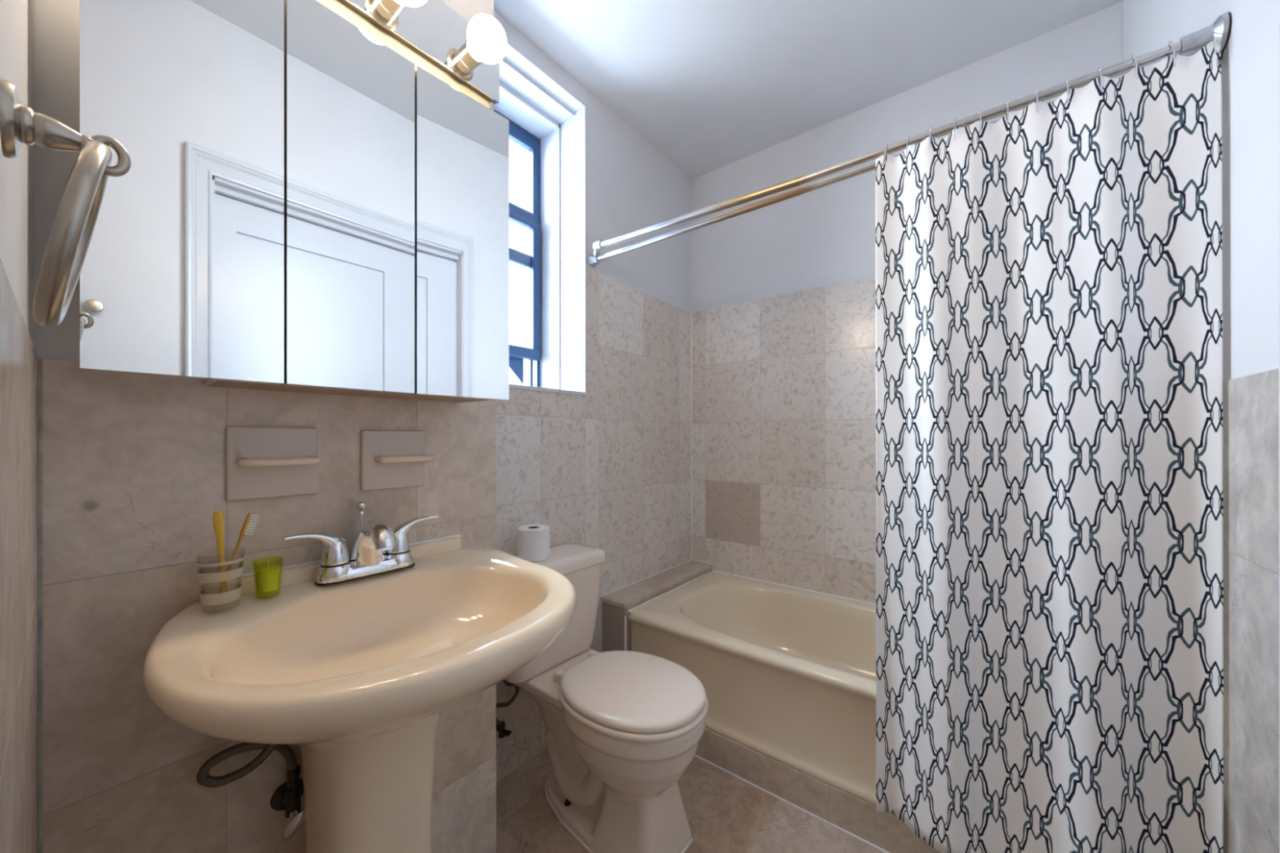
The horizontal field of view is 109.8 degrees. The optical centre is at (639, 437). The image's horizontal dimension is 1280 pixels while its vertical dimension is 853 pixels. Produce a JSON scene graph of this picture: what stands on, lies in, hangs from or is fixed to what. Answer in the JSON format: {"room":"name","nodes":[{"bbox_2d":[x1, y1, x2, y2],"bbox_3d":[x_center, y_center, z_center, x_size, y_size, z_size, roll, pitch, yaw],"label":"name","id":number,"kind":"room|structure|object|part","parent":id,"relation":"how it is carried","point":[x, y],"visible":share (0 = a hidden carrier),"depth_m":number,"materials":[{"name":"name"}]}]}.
{"room":"bathroom","nodes":[
{"label":"bathroom","id":0,"kind":"room"},
{"bbox_2d":[0,0,38,852],"bbox_3d":[-0.282,-0.132,0.127,1.451,2.544,0.100,0,0,38],"label":"wall","id":1,"kind":"structure","parent":0,"point":[19,358],"depth_m":0.38,"materials":[{"name":"beige tile"}]},
{"bbox_2d":[0,76,131,326],"bbox_3d":[-0.384,-0.149,0.304,0.129,0.151,0.054,0,0,38],"label":"towel ring","id":2,"kind":"object","parent":1,"relation":"attached to","point":[76,217],"visible":1,"depth_m":0.28,"materials":[{"name":"silver metal"}]},
{"bbox_3d":[-0.383,-0.198,0.306,0.023,0.028,0.049,0,0,38],"label":"post","id":3,"kind":"part","parent":2,"relation":"part of","materials":[{"name":"silver metal"}]},
{"bbox_2d":[34,0,496,852],"bbox_3d":[-0.774,-0.132,0.970,0.364,2.544,0.820,0,0,38],"label":"wall","id":4,"kind":"structure","parent":0,"point":[134,466],"depth_m":0.70,"materials":[{"name":"beige tile"}]},
{"bbox_2d":[37,358,42,852],"bbox_3d":[-0.819,0.516,0.615,0.003,1.247,0.004,0,0,38],"label":"trim","id":5,"kind":"structure","parent":4,"relation":"attached to","point":[39,361],"depth_m":0.61,"materials":[{"name":"grey tile"}]},
{"bbox_2d":[196,742,304,839],"bbox_3d":[-0.655,0.555,0.771,0.066,0.301,0.152,0,0,38],"label":"supply hose","id":6,"kind":"object","parent":4,"relation":"attached to","point":[286,797],"visible":0.81,"depth_m":0.79,"materials":[{"name":"grey metal"}]},
{"bbox_3d":[-0.616,0.684,0.798,0.038,0.044,0.032,0,0,38],"label":"valve handle","id":7,"kind":"part","parent":6,"relation":"part of","materials":[{"name":"silver metal"}]},
{"bbox_2d":[226,426,320,501],"bbox_3d":[-0.643,0.045,0.799,0.052,0.128,0.130,0,0,38],"label":"holder","id":8,"kind":"object","parent":4,"relation":"attached to","point":[263,462],"visible":1,"depth_m":0.80,"materials":[{"name":"beige ceramic"}]},
{"bbox_2d":[79,0,509,402],"bbox_3d":[-0.544,-0.491,0.816,0.187,0.818,0.593,0,0,38],"label":"upper cabinet","id":9,"kind":"object","parent":4,"relation":"attached to","point":[307,201],"visible":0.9,"depth_m":0.69,"materials":[{"name":"silver glass"}]},
{"bbox_3d":[-0.615,-0.390,0.619,0.030,0.616,0.195,0,0,38],"label":"mirror door","id":10,"kind":"part","parent":9,"relation":"part of","materials":[{"name":"clear glass"}]},
{"bbox_3d":[-0.493,-0.390,0.774,0.030,0.616,0.194,0,0,38],"label":"mirror door","id":11,"kind":"part","parent":9,"relation":"part of","materials":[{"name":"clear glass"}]},
{"bbox_2d":[338,0,506,104],"bbox_3d":[-0.418,-0.822,0.805,0.150,0.143,0.470,0,0,38],"label":"vanity light","id":12,"kind":"object","parent":9,"relation":"attached to","point":[472,52],"visible":1,"depth_m":0.90,"materials":[{"name":"gold metal"}]},
{"bbox_2d":[371,0,426,22],"bbox_3d":[-0.421,-0.788,0.787,0.131,0.075,0.075,0,0,38],"label":"bulb","id":13,"kind":"object","parent":12,"relation":"attached to","point":[382,11],"depth_m":0.81,"materials":[{"name":"white glass"}]},
{"bbox_2d":[452,13,506,75],"bbox_3d":[-0.325,-0.788,0.908,0.131,0.075,0.075,0,0,38],"label":"bulb","id":14,"kind":"object","parent":12,"relation":"attached to","point":[486,42],"depth_m":0.88,"materials":[{"name":"white glass"}]},
{"bbox_3d":[-0.365,-0.390,0.927,0.030,0.616,0.196,0,0,42],"label":"mirror door","id":15,"kind":"part","parent":9,"relation":"part of","materials":[{"name":"clear glass"}]},
{"bbox_2d":[360,430,434,491],"bbox_3d":[-0.513,0.048,0.964,0.052,0.126,0.137,0,0,38],"label":"holder","id":16,"kind":"object","parent":4,"relation":"attached to","point":[390,459],"visible":1,"depth_m":0.96,"materials":[{"name":"beige ceramic"}]},
{"bbox_2d":[493,10,691,782],"bbox_3d":[-0.262,-0.132,2.031,0.340,2.544,1.521,0,0,38],"label":"wall","id":17,"kind":"structure","parent":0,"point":[608,468],"depth_m":1.94,"materials":[{"name":"beige tile"}]},
{"bbox_2d":[496,680,519,737],"bbox_3d":[-0.439,0.850,1.446,0.089,0.220,0.077,0,0,-7],"label":"supply hose","id":18,"kind":"object","parent":17,"relation":"attached to","point":[500,726],"visible":0.72,"depth_m":1.44,"materials":[{"name":"black rubber"}]},
{"bbox_3d":[-0.430,0.944,1.437,0.029,0.014,0.024,0,0,26],"label":"valve handle","id":19,"kind":"part","parent":18,"relation":"part of","materials":[{"name":"black rubber"}]},
{"bbox_2d":[493,57,586,395],"bbox_3d":[-0.516,-0.750,1.696,0.334,1.168,0.558,0,0,38],"label":"window","id":20,"kind":"structure","parent":17,"relation":"attached to","point":[554,136],"depth_m":1.88,"materials":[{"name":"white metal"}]},
{"bbox_3d":[-0.532,-0.280,1.864,0.004,0.110,0.115,0,0,38],"label":"wing plate","id":21,"kind":"part","parent":20,"relation":"part of","materials":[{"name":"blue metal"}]},
{"bbox_3d":[-0.608,-0.742,1.768,0.038,1.121,0.530,0,0,38],"label":"frame","id":22,"kind":"part","parent":20,"relation":"part of","materials":[{"name":"blue metal"}]},
{"bbox_3d":[-0.594,-0.623,1.757,0.042,0.585,0.494,0,0,38],"label":"sash","id":23,"kind":"part","parent":20,"relation":"part of","materials":[{"name":"blue metal"}]},
{"bbox_2d":[587,12,1229,266],"bbox_3d":[0.430,-0.723,1.329,1.614,0.088,0.113,0,0,38],"label":"curtain rod","id":24,"kind":"object","parent":17,"relation":"attached to","point":[1190,44],"visible":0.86,"depth_m":1.20,"materials":[{"name":"silver metal"}]},
{"bbox_3d":[0.440,-0.721,1.341,1.592,0.022,0.022,0,0,38],"label":"rod","id":25,"kind":"part","parent":24,"relation":"part of","materials":[{"name":"silver metal"}]},
{"bbox_2d":[884,142,888,164],"bbox_3d":[0.622,-0.712,1.134,0.004,0.068,0.051,0,0,38],"label":"curtain hook","id":26,"kind":"object","parent":24,"relation":"hanging from","point":[886,145],"visible":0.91,"depth_m":1.12,"materials":[{"name":"silver metal"}]},
{"bbox_2d":[906,134,909,156],"bbox_3d":[0.659,-0.712,1.105,0.004,0.068,0.051,0,0,38],"label":"curtain hook","id":27,"kind":"object","parent":24,"relation":"hanging from","point":[908,135],"visible":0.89,"depth_m":1.09,"materials":[{"name":"silver metal"}]},
{"bbox_2d":[929,126,932,148],"bbox_3d":[0.697,-0.712,1.076,0.004,0.068,0.051,0,0,38],"label":"curtain hook","id":28,"kind":"object","parent":24,"relation":"hanging from","point":[931,126],"visible":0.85,"depth_m":1.06,"materials":[{"name":"silver metal"}]},
{"bbox_2d":[953,117,955,140],"bbox_3d":[0.734,-0.712,1.047,0.004,0.068,0.051,0,0,38],"label":"curtain hook","id":29,"kind":"object","parent":24,"relation":"hanging from","point":[955,117],"visible":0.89,"depth_m":1.03,"materials":[{"name":"silver metal"}]},
{"bbox_2d":[979,108,982,132],"bbox_3d":[0.771,-0.712,1.017,0.004,0.068,0.051,0,0,38],"label":"curtain hook","id":30,"kind":"object","parent":24,"relation":"hanging from","point":[980,111],"visible":0.98,"depth_m":1.00,"materials":[{"name":"silver metal"}]},
{"bbox_2d":[1006,98,1008,123],"bbox_3d":[0.808,-0.712,0.988,0.004,0.068,0.051,0,0,38],"label":"curtain hook","id":31,"kind":"object","parent":24,"relation":"hanging from","point":[1007,101],"visible":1,"depth_m":0.97,"materials":[{"name":"silver metal"}]},
{"bbox_2d":[1035,88,1038,113],"bbox_3d":[0.845,-0.712,0.959,0.004,0.068,0.051,0,0,38],"label":"curtain hook","id":32,"kind":"object","parent":24,"relation":"hanging from","point":[1036,90],"visible":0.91,"depth_m":0.94,"materials":[{"name":"silver metal"}]},
{"bbox_2d":[875,40,1223,852],"bbox_3d":[0.812,0.121,0.966,0.554,1.668,0.058,0,0,38],"label":"shower curtain","id":33,"kind":"object","parent":24,"relation":"hanging from","point":[1050,510],"visible":1,"depth_m":0.93,"materials":[{"name":"fabric"}]},
{"bbox_2d":[1065,77,1069,102],"bbox_3d":[0.882,-0.712,0.930,0.004,0.068,0.051,0,0,38],"label":"curtain hook","id":34,"kind":"object","parent":24,"relation":"hanging from","point":[1066,79],"visible":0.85,"depth_m":0.91,"materials":[{"name":"silver metal"}]},
{"bbox_2d":[1097,66,1102,92],"bbox_3d":[0.920,-0.712,0.901,0.004,0.068,0.051,0,0,38],"label":"curtain hook","id":35,"kind":"object","parent":24,"relation":"hanging from","point":[1099,68],"visible":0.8,"depth_m":0.89,"materials":[{"name":"silver metal"}]},
{"bbox_2d":[1131,53,1137,79],"bbox_3d":[0.957,-0.712,0.871,0.004,0.068,0.051,0,0,38],"label":"curtain hook","id":36,"kind":"object","parent":24,"relation":"hanging from","point":[1133,55],"visible":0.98,"depth_m":0.85,"materials":[{"name":"silver metal"}]},
{"bbox_2d":[1167,40,1175,67],"bbox_3d":[0.994,-0.712,0.842,0.004,0.068,0.051,0,0,38],"label":"curtain hook","id":37,"kind":"object","parent":24,"relation":"hanging from","point":[1171,41],"visible":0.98,"depth_m":0.83,"materials":[{"name":"silver metal"}]},
{"bbox_2d":[1211,28,1216,53],"bbox_3d":[1.031,-0.712,0.813,0.004,0.068,0.051,0,0,38],"label":"curtain hook","id":38,"kind":"object","parent":24,"relation":"hanging from","point":[1212,32],"visible":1,"depth_m":0.80,"materials":[{"name":"silver metal"}]},
{"bbox_2d":[496,747,883,852],"bbox_3d":[0.260,1.190,1.112,1.816,0.100,2.321,0,0,38],"label":"floor","id":39,"kind":"structure","parent":0,"point":[725,813],"depth_m":1.34,"materials":[{"name":"tile"}]},
{"bbox_2d":[142,501,576,852],"bbox_3d":[-0.387,0.634,0.761,0.499,1.011,0.604,0,0,38],"label":"pedestal sink","id":40,"kind":"object","parent":39,"relation":"on","point":[355,660],"visible":1,"depth_m":0.74,"materials":[{"name":"ceramic"}]},
{"bbox_2d":[195,554,244,606],"bbox_3d":[-0.652,0.222,0.700,0.056,0.088,0.056,0,0,38],"label":"tumbler","id":41,"kind":"object","parent":40,"relation":"on","point":[208,597],"visible":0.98,"depth_m":0.69,"materials":[{"name":"white plastic"}]},
{"bbox_2d":[213,511,227,592],"bbox_3d":[-0.651,0.185,0.698,0.018,0.141,0.007,0,0,-31],"label":"toothbrush","id":42,"kind":"object","parent":41,"relation":"in","point":[218,517],"visible":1,"depth_m":0.70,"materials":[{"name":"yellow plastic"}]},
{"bbox_2d":[217,513,259,593],"bbox_3d":[-0.646,0.190,0.722,0.014,0.132,0.056,0,0,33],"label":"toothbrush","id":43,"kind":"object","parent":41,"relation":"in","point":[248,517],"visible":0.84,"depth_m":0.73,"materials":[{"name":"orange plastic"}]},
{"bbox_2d":[254,560,280,592],"bbox_3d":[-0.626,0.236,0.757,0.040,0.061,0.040,0,0,38],"label":"votive candle","id":44,"kind":"object","parent":40,"relation":"on","point":[268,579],"visible":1,"depth_m":0.75,"materials":[{"name":"green glass"}]},
{"bbox_2d":[142,537,576,744],"bbox_3d":[-0.387,0.359,0.761,0.499,0.237,0.604,0,0,38],"label":"basin","id":45,"kind":"object","parent":40,"relation":"in","point":[353,650],"depth_m":0.71,"materials":[{"name":"ceramic"}]},
{"bbox_2d":[281,501,438,586],"bbox_3d":[-0.513,0.199,0.868,0.141,0.139,0.273,0,0,38],"label":"faucet","id":46,"kind":"object","parent":40,"relation":"on","point":[378,551],"depth_m":0.85,"materials":[{"name":"silver metal"}]},
{"bbox_2d":[503,542,708,852],"bbox_3d":[-0.129,0.769,1.353,0.690,0.744,0.420,0,0,38],"label":"toilet","id":47,"kind":"object","parent":39,"relation":"on","point":[623,727],"visible":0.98,"depth_m":1.24,"materials":[{"name":"ceramic"}]},
{"bbox_2d":[517,524,550,562],"bbox_3d":[-0.348,0.346,1.475,0.104,0.100,0.104,0,0,38],"label":"toilet paper roll","id":48,"kind":"object","parent":47,"relation":"on","point":[533,540],"visible":0.95,"depth_m":1.43,"materials":[{"name":"white paper"}]},
{"bbox_3d":[-0.318,0.593,1.502,0.191,0.299,0.400,0,0,38],"label":"tank","id":49,"kind":"part","parent":47,"relation":"part of","materials":[{"name":"ceramic"}]},
{"bbox_3d":[-0.318,0.419,1.502,0.210,0.045,0.420,0,0,38],"label":"tank lid","id":50,"kind":"part","parent":47,"relation":"part of","materials":[{"name":"ceramic"}]},
{"bbox_3d":[-0.113,0.940,1.360,0.662,0.396,0.355,0,0,38],"label":"bowl","id":51,"kind":"part","parent":47,"relation":"part of","materials":[{"name":"ceramic"}]},
{"bbox_3d":[-0.021,0.711,1.288,0.428,0.027,0.355,0,0,38],"label":"seat lid","id":52,"kind":"part","parent":47,"relation":"part of","materials":[{"name":"plastic"}]},
{"bbox_2d":[628,571,875,805],"bbox_3d":[0.747,0.865,1.627,1.484,0.323,0.707,0,0,38],"label":"bathtub","id":53,"kind":"object","parent":39,"relation":"on","point":[787,675],"visible":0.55,"depth_m":1.57,"materials":[{"name":"beige ceramic"}]},
{"bbox_2d":[493,0,1123,179],"bbox_3d":[0.260,-1.454,1.112,1.816,0.100,2.321,0,0,38],"label":"ceiling","id":54,"kind":"structure","parent":0,"point":[710,85],"depth_m":1.64,"materials":[{"name":"paint"}]},
{"bbox_2d":[691,1,1123,604],"bbox_3d":[0.985,-0.132,1.955,1.716,2.544,0.100,0,0,38],"label":"wall","id":55,"kind":"structure","parent":0,"point":[784,292],"depth_m":2.07,"materials":[{"name":"white paint"}]},
{"bbox_2d":[600,560,712,652],"bbox_3d":[0.109,0.904,2.123,0.130,0.472,0.718,0,0,38],"label":"ledge","id":56,"kind":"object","parent":55,"relation":"attached to","point":[615,606],"depth_m":1.89,"materials":[{"name":"tile"}]},
{"bbox_2d":[602,312,889,852],"bbox_3d":[0.695,0.232,1.666,1.616,1.816,0.714,0,0,38],"label":"trim","id":57,"kind":"structure","parent":55,"relation":"attached to","point":[630,610],"depth_m":1.89,"materials":[{"name":"grey tile"}]},
{"bbox_2d":[1123,0,1279,852],"bbox_3d":[0.935,-0.132,0.583,0.100,2.544,2.121,0,0,38],"label":"wall","id":58,"kind":"structure","parent":0,"point":[1250,54],"depth_m":0.73,"materials":[{"name":"white paint"}]},
{"bbox_2d":[695,728,940,852],"bbox_3d":[0.588,1.083,1.429,1.490,0.113,0.202,0,0,38],"label":"baseboard","id":59,"kind":"structure","parent":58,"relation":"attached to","point":[857,816],"depth_m":1.35,"materials":[{"name":"tile"}]},
{"bbox_2d":[1279,0,1279,852],"bbox_3d":[0.676,0.101,0.274,0.126,2.078,0.806,0,0,38],"label":"door","id":60,"kind":"structure","parent":58,"relation":"in","point":[1279,0],"depth_m":0.62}
]}

